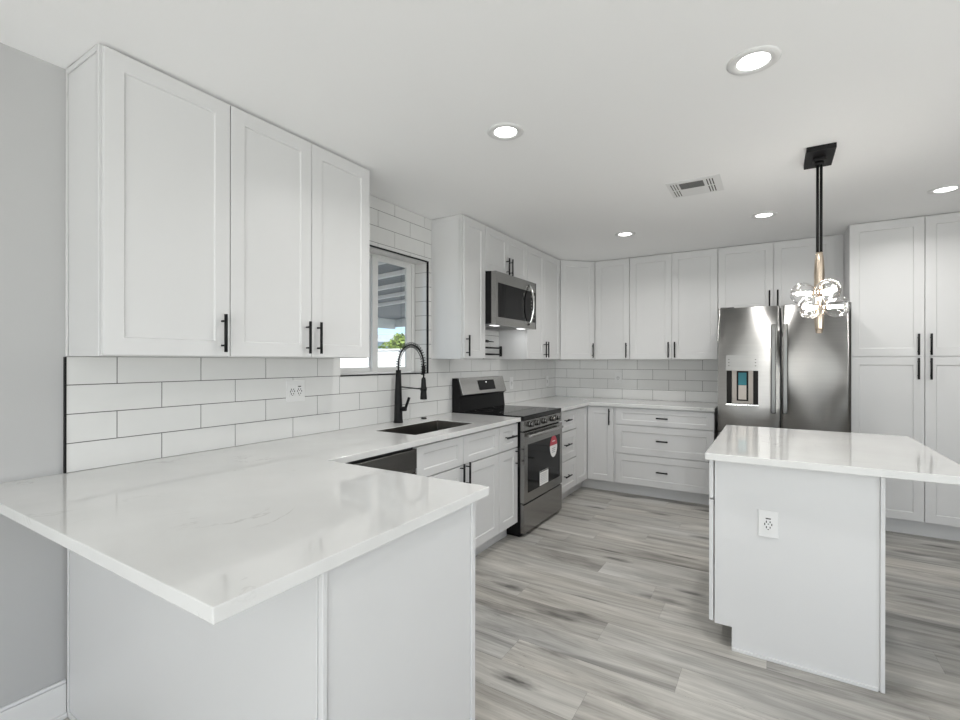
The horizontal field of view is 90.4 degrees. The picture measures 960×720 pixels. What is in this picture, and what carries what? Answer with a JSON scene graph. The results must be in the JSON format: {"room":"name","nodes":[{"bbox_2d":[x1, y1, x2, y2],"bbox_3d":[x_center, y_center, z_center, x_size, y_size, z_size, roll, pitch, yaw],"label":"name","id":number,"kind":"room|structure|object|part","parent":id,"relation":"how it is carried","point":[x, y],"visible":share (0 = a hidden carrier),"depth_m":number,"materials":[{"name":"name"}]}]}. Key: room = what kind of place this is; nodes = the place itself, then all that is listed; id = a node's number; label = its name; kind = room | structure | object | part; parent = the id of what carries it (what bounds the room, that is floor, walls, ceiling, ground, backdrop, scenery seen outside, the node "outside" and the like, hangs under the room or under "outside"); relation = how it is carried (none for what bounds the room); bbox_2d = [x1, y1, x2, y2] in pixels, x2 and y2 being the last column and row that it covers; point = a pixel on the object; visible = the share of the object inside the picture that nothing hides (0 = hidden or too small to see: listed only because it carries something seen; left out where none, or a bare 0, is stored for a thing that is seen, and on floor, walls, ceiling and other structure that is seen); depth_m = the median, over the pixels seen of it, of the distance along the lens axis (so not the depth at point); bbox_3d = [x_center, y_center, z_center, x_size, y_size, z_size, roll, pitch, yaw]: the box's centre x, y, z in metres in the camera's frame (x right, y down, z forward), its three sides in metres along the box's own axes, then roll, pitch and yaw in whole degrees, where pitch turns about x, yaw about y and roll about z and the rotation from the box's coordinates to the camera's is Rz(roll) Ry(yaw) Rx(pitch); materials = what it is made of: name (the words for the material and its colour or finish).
{"room":"kitchen","nodes":[
{"label":"kitchen","id":0,"kind":"room"},
{"bbox_2d":[0,43,518,711],"bbox_3d":[-1.500,0.118,2.067,0.160,2.440,9.265,0,0,32],"label":"wall","id":1,"kind":"structure","parent":0,"point":[33,567],"depth_m":1.72,"materials":[{"name":"grey paint"}]},
{"bbox_2d":[0,679,67,719],"bbox_3d":[-2.659,1.269,0.012,0.030,0.140,4.192,0,0,32],"label":"baseboard","id":2,"kind":"structure","parent":1,"relation":"attached to","point":[47,703],"depth_m":1.73,"materials":[{"name":"white"}]},
{"bbox_2d":[65,43,229,356],"bbox_3d":[-1.299,-0.559,1.905,0.347,1.084,0.458,0,0,32],"label":"upper cabinet","id":3,"kind":"object","parent":1,"relation":"attached to","point":[147,151],"visible":1,"depth_m":1.77,"materials":[{"name":"white wood"}]},
{"bbox_3d":[-1.066,-0.115,1.989,0.037,0.158,0.014,0,0,32],"label":"handle","id":4,"kind":"part","parent":3,"relation":"part of","materials":[{"name":"black metal"}]},
{"bbox_2d":[227,105,369,357],"bbox_3d":[-0.962,-0.558,2.451,0.347,1.083,0.823,0,0,32],"label":"upper cabinet","id":5,"kind":"object","parent":1,"relation":"attached to","point":[300,210],"visible":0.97,"depth_m":2.30,"materials":[{"name":"white wood"}]},
{"bbox_3d":[-0.960,-0.555,2.213,0.019,1.069,0.416,0,0,32],"label":"door","id":6,"kind":"part","parent":5,"relation":"part of","materials":[{"name":"wood"}]},
{"bbox_3d":[-0.843,-0.115,2.350,0.037,0.158,0.014,0,0,32],"label":"handle","id":7,"kind":"part","parent":5,"relation":"part of","materials":[{"name":"black metal"}]},
{"bbox_3d":[-0.808,-0.115,2.407,0.037,0.158,0.014,0,0,32],"label":"handle","id":8,"kind":"part","parent":5,"relation":"part of","materials":[{"name":"black metal"}]},
{"bbox_3d":[-0.744,-0.554,2.563,0.019,1.069,0.399,0,0,32],"label":"door","id":9,"kind":"part","parent":5,"relation":"part of","materials":[{"name":"wood"}]},
{"bbox_2d":[63,195,554,472],"bbox_3d":[-0.372,-0.337,3.836,0.124,1.522,4.728,0,0,32],"label":"tile backsplash","id":10,"kind":"structure","parent":1,"relation":"attached to","point":[117,410],"depth_m":2.45,"materials":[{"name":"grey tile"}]},
{"bbox_2d":[286,380,304,402],"bbox_3d":[-1.026,0.168,2.655,0.010,0.120,0.122,0,0,32],"label":"wall outlet","id":11,"kind":"object","parent":10,"relation":"attached to","point":[295,389],"visible":1,"depth_m":2.65,"materials":[{"name":"white plastic"}]},
{"bbox_2d":[290,385,294,397],"bbox_3d":[-1.036,0.168,2.634,0.005,0.068,0.034,0,0,32],"label":"receptacle","id":12,"kind":"object","parent":11,"relation":"attached to","point":[292,387],"depth_m":2.63,"materials":[{"name":"white plastic"}]},
{"bbox_2d":[297,385,301,396],"bbox_3d":[-1.012,0.168,2.674,0.005,0.068,0.034,0,0,32],"label":"receptacle","id":13,"kind":"object","parent":11,"relation":"attached to","point":[299,387],"depth_m":2.67,"materials":[{"name":"white plastic"}]},
{"bbox_2d":[485,340,501,355],"bbox_3d":[0.083,-0.105,4.391,0.075,0.180,0.384,0,0,32],"label":"pot filler","id":14,"kind":"object","parent":10,"relation":"attached to","point":[486,341],"visible":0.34,"depth_m":4.40,"materials":[{"name":"black metal"}]},
{"bbox_3d":[0.106,-0.120,4.384,0.017,0.017,0.325,0,0,32],"label":"arm","id":15,"kind":"part","parent":14,"relation":"part of","materials":[{"name":"black metal"}]},
{"bbox_2d":[509,377,512,388],"bbox_3d":[0.319,0.225,4.837,0.010,0.120,0.078,0,0,32],"label":"wall outlet","id":16,"kind":"object","parent":10,"relation":"attached to","point":[510,378],"visible":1,"depth_m":4.83,"materials":[{"name":"white plastic"}]},
{"bbox_2d":[340,253,414,373],"bbox_3d":[-0.751,-0.336,3.382,0.043,0.843,0.851,0,0,32],"label":"window","id":17,"kind":"structure","parent":1,"relation":"in","point":[372,367],"depth_m":3.42,"materials":[{"name":"white plastic"}]},
{"bbox_3d":[-0.861,-0.335,3.226,0.016,0.816,0.391,0,0,32],"label":"sash","id":18,"kind":"part","parent":17,"relation":"part of","materials":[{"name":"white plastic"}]},
{"bbox_3d":[-0.651,-0.334,3.528,0.018,0.816,0.418,0,0,32],"label":"sash","id":19,"kind":"part","parent":17,"relation":"part of","materials":[{"name":"white plastic"}]},
{"bbox_2d":[431,214,484,358],"bbox_3d":[-0.154,-0.557,3.761,0.347,1.084,0.315,0,0,32],"label":"upper cabinet","id":20,"kind":"object","parent":1,"relation":"attached to","point":[457,241],"visible":1,"depth_m":3.66,"materials":[{"name":"white wood"}]},
{"bbox_3d":[-0.087,-0.114,3.576,0.037,0.158,0.014,0,0,32],"label":"handle","id":21,"kind":"part","parent":20,"relation":"part of","materials":[{"name":"black metal"}]},
{"bbox_3d":[-0.045,-0.554,3.696,0.019,1.069,0.305,0,0,32],"label":"door","id":22,"kind":"part","parent":20,"relation":"part of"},
{"bbox_2d":[485,225,526,280],"bbox_3d":[0.128,-0.910,4.220,0.347,0.376,0.759,0,0,32],"label":"upper cabinet","id":23,"kind":"object","parent":1,"relation":"attached to","point":[505,254],"visible":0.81,"depth_m":4.09,"materials":[{"name":"white wood"}]},
{"bbox_3d":[0.137,-0.907,3.991,0.019,0.362,0.376,0,0,32],"label":"door","id":24,"kind":"part","parent":23,"relation":"part of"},
{"bbox_2d":[485,271,535,330],"bbox_3d":[0.176,-0.504,4.189,0.460,0.428,0.754,0,0,32],"label":"microwave","id":25,"kind":"object","parent":23,"relation":"attached to","point":[510,301],"visible":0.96,"depth_m":3.99,"materials":[{"name":"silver metal"}]},
{"bbox_3d":[0.312,-0.490,4.118,0.034,0.275,0.703,0,0,32],"label":"door glass","id":26,"kind":"part","parent":25,"relation":"part of","materials":[{"name":"black"}]},
{"bbox_3d":[0.461,-0.501,4.275,0.066,0.372,0.023,0,0,32],"label":"handle","id":27,"kind":"part","parent":25,"relation":"part of","materials":[{"name":"silver metal"}]},
{"bbox_3d":[0.277,-0.812,4.165,0.037,0.145,0.014,0,0,32],"label":"handle","id":28,"kind":"part","parent":23,"relation":"part of","materials":[{"name":"black metal"}]},
{"bbox_3d":[0.336,-0.907,4.314,0.019,0.362,0.375,0,0,32],"label":"door","id":29,"kind":"part","parent":23,"relation":"part of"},
{"bbox_2d":[499,245,559,359],"bbox_3d":[0.538,-0.556,4.886,0.347,1.083,0.804,0,0,32],"label":"upper cabinet","id":30,"kind":"object","parent":1,"relation":"attached to","point":[541,343],"visible":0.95,"depth_m":4.76,"materials":[{"name":"white wood"}]},
{"bbox_3d":[0.541,-0.553,4.648,0.019,1.069,0.398,0,0,32],"label":"door","id":31,"kind":"part","parent":30,"relation":"part of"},
{"bbox_3d":[0.752,-0.553,4.989,0.019,1.069,0.397,0,0,32],"label":"door","id":32,"kind":"part","parent":30,"relation":"part of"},
{"bbox_2d":[558,260,595,359],"bbox_3d":[1.016,-0.555,5.417,0.605,1.083,0.600,0,0,32],"label":"upper cabinet","id":33,"kind":"object","parent":1,"relation":"attached to","point":[577,278],"visible":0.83,"depth_m":5.21,"materials":[{"name":"white wood"}]},
{"bbox_2d":[378,334,404,348],"bbox_3d":[-4.527,0.034,25.111,8.300,2.900,7.800,0,0,32],"label":"sky","id":34,"kind":"structure","parent":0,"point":[382,338],"depth_m":22.11,"materials":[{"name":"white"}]},
{"bbox_2d":[0,0,959,261],"bbox_3d":[0.868,-1.159,0.608,5.800,0.120,9.345,0,0,32],"label":"ceiling","id":35,"kind":"structure","parent":0,"point":[615,102],"depth_m":2.00,"materials":[{"name":"white paint"}]},
{"bbox_2d":[487,123,523,140],"bbox_3d":[0.122,-1.096,2.289,0.176,0.007,0.176,0,0,32],"label":"recessed light","id":36,"kind":"object","parent":35,"relation":"in","point":[500,131],"visible":1,"depth_m":2.28,"materials":[{"name":"white"}]},
{"bbox_2d":[615,231,635,236],"bbox_3d":[1.256,-1.095,4.128,0.176,0.007,0.176,0,0,32],"label":"recessed light","id":37,"kind":"object","parent":35,"relation":"in","point":[625,233],"visible":1,"depth_m":4.12,"materials":[{"name":"white"}]},
{"bbox_2d":[665,174,723,197],"bbox_3d":[1.356,-1.094,3.006,0.304,0.008,0.300,0,0,32],"label":"ceiling vent","id":38,"kind":"object","parent":35,"relation":"in","point":[712,183],"visible":1,"depth_m":2.99,"materials":[{"name":"white"}]},
{"bbox_2d":[726,45,781,75],"bbox_3d":[1.002,-1.095,1.747,0.176,0.007,0.176,0,0,32],"label":"recessed light","id":39,"kind":"object","parent":35,"relation":"in","point":[756,59],"visible":1,"depth_m":1.74,"materials":[{"name":"white plastic"}]},
{"bbox_2d":[751,211,777,218],"bbox_3d":[2.135,-1.094,3.586,0.176,0.007,0.176,0,0,32],"label":"recessed light","id":40,"kind":"object","parent":35,"relation":"in","point":[761,215],"visible":1,"depth_m":3.58,"materials":[{"name":"white"}]},
{"bbox_2d":[790,142,849,332],"bbox_3d":[1.802,-0.622,2.534,0.262,0.952,0.263,0,0,32],"label":"pendant light","id":41,"kind":"object","parent":35,"relation":"hanging from","point":[820,156],"visible":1,"depth_m":2.52,"materials":[{"name":"black metal"}]},
{"bbox_3d":[1.739,-0.363,2.571,0.116,0.116,0.116,0,0,32],"label":"globe","id":42,"kind":"part","parent":41,"relation":"part of"},
{"bbox_3d":[1.743,-0.363,2.568,0.068,0.016,0.016,0,0,35],"label":"bulb","id":43,"kind":"part","parent":41,"relation":"part of","materials":[{"name":"white"}]},
{"bbox_3d":[1.732,-0.283,2.498,0.116,0.116,0.116,0,0,32],"label":"globe","id":44,"kind":"part","parent":41,"relation":"part of"},
{"bbox_3d":[1.737,-0.283,2.500,0.068,0.017,0.017,0,0,-25],"label":"bulb","id":45,"kind":"part","parent":41,"relation":"part of","materials":[{"name":"white"}]},
{"bbox_3d":[1.799,-0.361,2.528,0.047,0.430,0.047,0,0,32],"label":"stem","id":46,"kind":"part","parent":41,"relation":"part of","materials":[{"name":"gold metal"}]},
{"bbox_3d":[1.799,-0.811,2.528,0.040,0.490,0.040,0,0,32],"label":"rod","id":47,"kind":"part","parent":41,"relation":"part of","materials":[{"name":"black metal"}]},
{"bbox_3d":[1.792,-0.363,2.461,0.017,0.017,0.068,0,0,5],"label":"bulb","id":48,"kind":"part","parent":41,"relation":"part of","materials":[{"name":"white"}]},
{"bbox_3d":[1.792,-0.363,2.456,0.116,0.116,0.116,0,0,32],"label":"globe","id":49,"kind":"part","parent":41,"relation":"part of"},
{"bbox_3d":[1.865,-0.363,2.559,0.116,0.116,0.116,0,0,32],"label":"globe","id":50,"kind":"part","parent":41,"relation":"part of"},
{"bbox_3d":[1.854,-0.283,2.489,0.068,0.016,0.016,0,0,35],"label":"bulb","id":51,"kind":"part","parent":41,"relation":"part of","materials":[{"name":"white"}]},
{"bbox_3d":[1.858,-0.283,2.486,0.116,0.116,0.116,0,0,32],"label":"globe","id":52,"kind":"part","parent":41,"relation":"part of"},
{"bbox_2d":[927,184,959,193],"bbox_3d":[2.972,-1.093,3.044,0.176,0.007,0.176,0,0,32],"label":"recessed light","id":53,"kind":"object","parent":35,"relation":"in","point":[954,187],"visible":1,"depth_m":3.04,"materials":[{"name":"white"}]},
{"bbox_2d":[63,487,959,719],"bbox_3d":[0.865,1.401,0.608,5.400,0.120,8.945,0,0,32],"label":"floor","id":54,"kind":"structure","parent":0,"point":[599,610],"depth_m":2.35,"materials":[{"name":"grey wood"}]},
{"bbox_2d":[67,502,474,719],"bbox_3d":[-0.771,0.898,1.720,1.415,0.883,0.696,0,0,32],"label":"base cabinet","id":55,"kind":"object","parent":54,"relation":"on","point":[387,632],"visible":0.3,"depth_m":1.33,"materials":[{"name":"white wood"}]},
{"bbox_3d":[-0.955,0.898,1.435,1.400,0.882,0.018,0,0,32],"label":"panel","id":56,"kind":"part","parent":55,"relation":"part of","materials":[{"name":"wood"}]},
{"bbox_2d":[0,412,520,624],"bbox_3d":[-0.355,0.441,2.382,1.458,0.031,2.767,0,0,32],"label":"countertop","id":57,"kind":"structure","parent":55,"relation":"on","point":[217,534],"depth_m":1.37,"materials":[{"name":"white stone"}]},
{"bbox_2d":[393,342,426,422],"bbox_3d":[-0.472,0.149,3.228,0.276,0.551,0.066,0,0,32],"label":"kitchen faucet","id":58,"kind":"object","parent":57,"relation":"on","point":[398,415],"visible":1,"depth_m":3.26,"materials":[{"name":"black metal"}]},
{"bbox_3d":[-0.511,0.297,3.266,0.072,0.099,0.032,0,0,11],"label":"lever","id":59,"kind":"part","parent":58,"relation":"part of","materials":[{"name":"black metal"}]},
{"bbox_3d":[-0.452,0.185,3.216,0.228,0.024,0.045,0,0,32],"label":"holder arm","id":60,"kind":"part","parent":58,"relation":"part of","materials":[{"name":"black metal"}]},
{"bbox_2d":[379,420,471,434],"bbox_3d":[-0.341,0.550,3.087,0.315,0.244,0.625,0,0,32],"label":"sink","id":61,"kind":"object","parent":57,"relation":"in","point":[415,429],"visible":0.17,"depth_m":3.30,"materials":[{"name":"metal"}]},
{"bbox_3d":[-0.189,0.899,1.330,0.016,0.883,0.637,0,0,32],"label":"panel","id":62,"kind":"part","parent":55,"relation":"part of","materials":[{"name":"wood"}]},
{"bbox_2d":[347,447,416,474],"bbox_3d":[-0.750,0.901,2.477,0.595,0.876,0.602,0,0,32],"label":"dishwasher","id":63,"kind":"object","parent":54,"relation":"on","point":[405,460],"visible":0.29,"depth_m":2.44,"materials":[{"name":"grey"}]},
{"bbox_2d":[413,427,498,555],"bbox_3d":[-0.352,0.898,3.128,0.655,0.883,0.912,0,0,32],"label":"base cabinet","id":64,"kind":"object","parent":54,"relation":"on","point":[472,458],"visible":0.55,"depth_m":3.11,"materials":[{"name":"white wood"}]},
{"bbox_3d":[-0.232,0.559,2.786,0.019,0.178,0.452,0,0,32],"label":"drawer","id":65,"kind":"part","parent":64,"relation":"part of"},
{"bbox_3d":[-0.232,0.937,2.786,0.019,0.563,0.452,0,0,32],"label":"door","id":66,"kind":"part","parent":64,"relation":"part of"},
{"bbox_3d":[-0.105,0.715,2.938,0.037,0.160,0.014,0,0,32],"label":"handle","id":67,"kind":"part","parent":64,"relation":"part of","materials":[{"name":"black metal"}]},
{"bbox_3d":[-0.071,0.715,2.994,0.037,0.160,0.014,0,0,32],"label":"handle","id":68,"kind":"part","parent":64,"relation":"part of","materials":[{"name":"black metal"}]},
{"bbox_3d":[0.007,0.937,3.175,0.019,0.563,0.452,0,0,32],"label":"door","id":69,"kind":"part","parent":64,"relation":"part of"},
{"bbox_3d":[0.007,0.559,3.175,0.019,0.178,0.452,0,0,32],"label":"drawer","id":70,"kind":"part","parent":64,"relation":"part of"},
{"bbox_2d":[487,423,519,547],"bbox_3d":[-0.037,0.899,3.639,0.655,0.882,0.286,0,0,32],"label":"base cabinet","id":71,"kind":"object","parent":54,"relation":"on","point":[509,455],"visible":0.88,"depth_m":3.50,"materials":[{"name":"white wood"}]},
{"bbox_3d":[0.202,0.938,3.491,0.019,0.563,0.282,0,0,32],"label":"door","id":72,"kind":"part","parent":71,"relation":"part of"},
{"bbox_3d":[0.203,0.559,3.491,0.019,0.178,0.282,0,0,32],"label":"drawer","id":73,"kind":"part","parent":71,"relation":"part of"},
{"bbox_3d":[0.283,0.723,3.569,0.037,0.145,0.014,0,0,32],"label":"handle","id":74,"kind":"part","parent":71,"relation":"part of","materials":[{"name":"black metal"}]},
{"bbox_2d":[452,376,562,536],"bbox_3d":[0.268,0.741,4.081,0.710,1.197,0.757,0,0,32],"label":"range","id":75,"kind":"object","parent":54,"relation":"on","point":[539,496],"visible":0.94,"depth_m":3.92,"materials":[{"name":"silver metal"}]},
{"bbox_3d":[0.036,0.213,4.230,0.051,0.141,0.744,0,0,32],"label":"backguard panel","id":76,"kind":"part","parent":75,"relation":"part of","materials":[{"name":"metal"}]},
{"bbox_2d":[452,405,560,420],"bbox_3d":[0.246,0.436,4.094,0.658,0.036,0.757,0,0,32],"label":"cooktop","id":77,"kind":"object","parent":75,"relation":"in","point":[527,413],"depth_m":3.97,"materials":[{"name":"black glass"}]},
{"bbox_3d":[0.400,0.490,3.679,0.036,0.048,0.048,0,0,32],"label":"knob","id":78,"kind":"part","parent":75,"relation":"part of","materials":[{"name":"metal"}]},
{"bbox_3d":[0.462,0.490,3.780,0.036,0.048,0.048,0,0,32],"label":"knob","id":79,"kind":"part","parent":75,"relation":"part of","materials":[{"name":"metal"}]},
{"bbox_3d":[0.516,0.495,3.928,0.028,0.079,0.757,0,0,32],"label":"control panel","id":80,"kind":"part","parent":75,"relation":"part of","materials":[{"name":"metal"}]},
{"bbox_3d":[0.516,1.198,3.927,0.032,0.224,0.753,0,0,32],"label":"storage drawer","id":81,"kind":"part","parent":75,"relation":"part of","materials":[{"name":"metal"}]},
{"bbox_3d":[0.518,0.811,3.926,0.034,0.534,0.753,0,0,32],"label":"oven door","id":82,"kind":"part","parent":75,"relation":"part of","materials":[{"name":"metal"}]},
{"bbox_3d":[0.521,0.826,3.926,0.021,0.368,0.638,0,0,32],"label":"door glass","id":83,"kind":"part","parent":75,"relation":"part of","materials":[{"name":"black"}]},
{"bbox_3d":[0.540,0.573,3.887,0.044,0.025,0.642,0,0,32],"label":"handle","id":84,"kind":"part","parent":75,"relation":"part of","materials":[{"name":"metal"}]},
{"bbox_2d":[559,409,575,498],"bbox_3d":[0.571,0.900,4.625,0.655,0.882,0.478,0,0,32],"label":"base cabinet","id":85,"kind":"object","parent":54,"relation":"on","point":[568,418],"visible":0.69,"depth_m":4.52,"materials":[{"name":"white wood"}]},
{"bbox_3d":[0.810,0.562,4.477,0.019,0.183,0.474,0,0,32],"label":"drawer","id":86,"kind":"part","parent":85,"relation":"part of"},
{"bbox_3d":[0.810,1.079,4.477,0.019,0.281,0.474,0,0,32],"label":"drawer","id":87,"kind":"part","parent":85,"relation":"part of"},
{"bbox_3d":[0.810,0.796,4.477,0.019,0.269,0.474,0,0,32],"label":"drawer","id":88,"kind":"part","parent":85,"relation":"part of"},
{"bbox_2d":[567,405,617,495],"bbox_3d":[1.056,0.900,5.170,0.911,0.882,0.955,0,0,32],"label":"base cabinet","id":89,"kind":"object","parent":54,"relation":"on","point":[595,456],"visible":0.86,"depth_m":4.87,"materials":[{"name":"white wood"}]},
{"bbox_3d":[1.021,0.846,4.819,0.019,0.749,0.316,0,0,32],"label":"door","id":90,"kind":"part","parent":89,"relation":"part of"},
{"bbox_3d":[1.236,0.846,4.888,0.267,0.749,0.019,0,0,32],"label":"door","id":91,"kind":"part","parent":89,"relation":"part of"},
{"bbox_2d":[505,396,717,411],"bbox_3d":[1.311,0.443,4.734,1.825,0.031,1.451,0,0,32],"label":"countertop","id":92,"kind":"structure","parent":89,"relation":"on","point":[565,403],"depth_m":4.79,"materials":[{"name":"white stone"}]},
{"bbox_2d":[616,407,718,504],"bbox_3d":[1.901,0.901,4.817,0.897,0.882,0.669,0,0,32],"label":"base cabinet","id":93,"kind":"object","parent":54,"relation":"on","point":[660,453],"visible":0.94,"depth_m":4.56,"materials":[{"name":"white wood"}]},
{"bbox_3d":[1.750,1.075,4.571,0.893,0.293,0.019,0,0,32],"label":"drawer","id":94,"kind":"part","parent":93,"relation":"part of","materials":[{"name":"wood"}]},
{"bbox_3d":[1.750,0.780,4.571,0.893,0.280,0.019,0,0,32],"label":"drawer","id":95,"kind":"part","parent":93,"relation":"part of","materials":[{"name":"wood"}]},
{"bbox_3d":[1.750,0.552,4.571,0.893,0.160,0.019,0,0,32],"label":"drawer","id":96,"kind":"part","parent":93,"relation":"part of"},
{"bbox_2d":[718,301,850,434],"bbox_3d":[2.592,0.446,4.122,0.900,1.794,0.862,0,0,32],"label":"refrigerator","id":97,"kind":"object","parent":54,"relation":"on","point":[775,370],"visible":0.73,"depth_m":3.78,"materials":[{"name":"grey"}]},
{"bbox_3d":[2.223,0.076,3.956,0.446,1.034,0.068,0,0,32],"label":"door","id":98,"kind":"part","parent":97,"relation":"part of","materials":[{"name":"metal"}]},
{"bbox_3d":[2.343,0.063,3.808,0.034,0.710,0.066,0,0,32],"label":"handle","id":99,"kind":"part","parent":97,"relation":"part of","materials":[{"name":"grey metal"}]},
{"bbox_3d":[2.410,0.063,3.767,0.034,0.710,0.066,0,0,32],"label":"handle","id":100,"kind":"part","parent":97,"relation":"part of","materials":[{"name":"grey metal"}]},
{"bbox_3d":[2.610,0.076,3.717,0.446,1.034,0.068,0,0,32],"label":"door","id":101,"kind":"part","parent":97,"relation":"part of","materials":[{"name":"metal"}]},
{"bbox_2d":[709,460,884,693],"bbox_3d":[1.630,0.901,2.530,0.645,0.882,1.040,0,0,32],"label":"base cabinet","id":102,"kind":"object","parent":54,"relation":"on","point":[811,598],"visible":0.73,"depth_m":2.07,"materials":[{"name":"wood"}]},
{"bbox_3d":[1.231,0.560,2.480,0.019,0.178,0.509,0,0,32],"label":"drawer","id":103,"kind":"part","parent":102,"relation":"part of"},
{"bbox_3d":[1.231,0.943,2.480,0.019,0.572,0.509,0,0,32],"label":"door","id":104,"kind":"part","parent":102,"relation":"part of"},
{"bbox_2d":[758,509,778,538],"bbox_3d":[1.290,0.731,2.135,0.078,0.120,0.010,0,0,32],"label":"wall outlet","id":105,"kind":"object","parent":102,"relation":"attached to","point":[768,521],"visible":1,"depth_m":2.13,"materials":[{"name":"white plastic"}]},
{"bbox_2d":[764,516,772,532],"bbox_3d":[1.289,0.731,2.133,0.034,0.068,0.005,0,0,32],"label":"receptacle","id":106,"kind":"object","parent":105,"relation":"attached to","point":[768,520],"depth_m":2.13,"materials":[{"name":"white plastic"}]},
{"bbox_2d":[705,425,959,484],"bbox_3d":[1.741,0.444,2.462,0.925,0.031,1.161,0,0,32],"label":"countertop","id":107,"kind":"structure","parent":102,"relation":"on","point":[876,455],"depth_m":2.20,"materials":[{"name":"white stone"}]},
{"bbox_3d":[1.898,0.901,2.366,0.016,0.882,1.038,0,0,32],"label":"panel","id":108,"kind":"part","parent":102,"relation":"part of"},
{"bbox_2d":[844,212,959,540],"bbox_3d":[3.502,0.125,3.840,0.905,2.438,0.675,0,0,32],"label":"pantry cabinet","id":109,"kind":"object","parent":54,"relation":"on","point":[902,276],"visible":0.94,"depth_m":3.63,"materials":[{"name":"white wood"}]},
{"bbox_3d":[3.157,-0.560,3.710,0.448,1.048,0.019,0,0,32],"label":"door","id":110,"kind":"part","parent":109,"relation":"part of","materials":[{"name":"wood"}]},
{"bbox_3d":[3.155,0.591,3.710,0.448,1.245,0.019,0,0,32],"label":"door","id":111,"kind":"part","parent":109,"relation":"part of","materials":[{"name":"wood"}]},
{"bbox_3d":[3.301,0.059,3.589,0.014,0.161,0.037,0,0,32],"label":"handle","id":112,"kind":"part","parent":109,"relation":"part of","materials":[{"name":"black metal"}]},
{"bbox_3d":[3.301,-0.124,3.589,0.014,0.160,0.037,0,0,32],"label":"handle","id":113,"kind":"part","parent":109,"relation":"part of","materials":[{"name":"black metal"}]},
{"bbox_3d":[3.361,0.059,3.551,0.014,0.161,0.037,0,0,32],"label":"handle","id":114,"kind":"part","parent":109,"relation":"part of","materials":[{"name":"black metal"}]},
{"bbox_3d":[3.361,-0.124,3.551,0.014,0.160,0.037,0,0,32],"label":"handle","id":115,"kind":"part","parent":109,"relation":"part of","materials":[{"name":"black metal"}]},
{"bbox_3d":[3.540,0.592,3.473,0.448,1.245,0.019,0,0,32],"label":"door","id":116,"kind":"part","parent":109,"relation":"part of","materials":[{"name":"wood"}]},
{"bbox_3d":[3.542,-0.560,3.473,0.448,1.048,0.019,0,0,32],"label":"door","id":117,"kind":"part","parent":109,"relation":"part of","materials":[{"name":"wood"}]},
{"bbox_3d":[3.256,0.124,4.483,5.400,2.440,0.160,0,0,32],"label":"wall","id":118,"kind":"structure","parent":0,"visible":0},
{"bbox_2d":[595,258,629,359],"bbox_3d":[1.497,-0.555,5.269,0.374,1.083,0.346,0,0,32],"label":"upper cabinet","id":119,"kind":"object","parent":118,"relation":"attached to","point":[612,277],"visible":0.95,"depth_m":5.16,"materials":[{"name":"white wood"}]},
{"bbox_2d":[555,360,717,402],"bbox_3d":[1.693,0.208,5.347,1.811,0.438,0.009,0,0,32],"label":"tile backsplash","id":120,"kind":"structure","parent":118,"relation":"attached to","point":[669,380],"depth_m":5.28,"materials":[{"name":"grey tile"}]},
{"bbox_2d":[615,372,621,382],"bbox_3d":[1.567,0.192,5.413,0.078,0.120,0.010,0,0,32],"label":"wall outlet","id":121,"kind":"object","parent":120,"relation":"attached to","point":[618,376],"visible":1,"depth_m":5.41,"materials":[{"name":"white plastic"}]},
{"bbox_2d":[630,248,717,359],"bbox_3d":[2.015,-0.554,4.950,0.840,1.083,0.346,0,0,32],"label":"upper cabinet","id":122,"kind":"object","parent":118,"relation":"attached to","point":[674,296],"visible":0.97,"depth_m":4.82,"materials":[{"name":"white wood"}]},
{"bbox_3d":[1.770,-0.551,4.953,0.417,1.069,0.019,0,0,32],"label":"door","id":123,"kind":"part","parent":122,"relation":"part of","materials":[{"name":"wood"}]},
{"bbox_3d":[1.909,-0.112,4.834,0.014,0.158,0.037,0,0,32],"label":"handle","id":124,"kind":"part","parent":122,"relation":"part of","materials":[{"name":"black metal"}]},
{"bbox_3d":[2.127,-0.551,4.732,0.415,1.069,0.019,0,0,32],"label":"door","id":125,"kind":"part","parent":122,"relation":"part of","materials":[{"name":"wood"}]},
{"bbox_2d":[718,234,843,308],"bbox_3d":[2.788,-0.776,4.474,0.974,0.638,0.346,0,0,32],"label":"upper cabinet","id":126,"kind":"object","parent":118,"relation":"attached to","point":[762,274],"visible":0.7,"depth_m":4.37,"materials":[{"name":"white wood"}]},
{"bbox_3d":[2.502,-0.773,4.502,0.451,0.624,0.019,0,0,32],"label":"door","id":127,"kind":"part","parent":126,"relation":"part of","materials":[{"name":"wood"}]},
{"bbox_3d":[2.710,-0.559,4.340,0.014,0.175,0.037,0,0,32],"label":"handle","id":128,"kind":"part","parent":126,"relation":"part of","materials":[{"name":"black metal"}]},
{"bbox_3d":[2.890,-0.772,4.262,0.453,0.624,0.019,0,0,32],"label":"door","id":129,"kind":"part","parent":126,"relation":"part of","materials":[{"name":"wood"}]},
{"label":"outside","id":130,"kind":"structure","parent":0,"visible":0},
{"bbox_3d":[-12.481,1.574,22.378,39.830,0.200,65.000,0,0,32],"label":"ground","id":131,"kind":"structure","parent":130,"visible":0},
{"bbox_2d":[340,349,404,373],"bbox_3d":[-3.560,0.571,14.294,15.500,1.830,0.260,0,0,32],"label":"wall","id":132,"kind":"structure","parent":131,"relation":"on","point":[386,357],"depth_m":13.71,"materials":[{"name":"white paint"}]},
{"bbox_2d":[378,261,404,328],"bbox_3d":[-1.951,0.082,6.642,5.390,2.809,8.260,0,0,32],"label":"patio cover","id":133,"kind":"object","parent":131,"relation":"on","point":[391,278],"visible":0.08,"depth_m":8.00,"materials":[{"name":"white"}]},
{"bbox_2d":[378,332,404,348],"bbox_3d":[-2.441,0.279,15.018,1.683,2.415,1.610,0,0,32],"label":"bush","id":134,"kind":"object","parent":131,"relation":"on","point":[398,342],"visible":0.09,"depth_m":14.71,"materials":[{"name":"green plant"}]}
]}

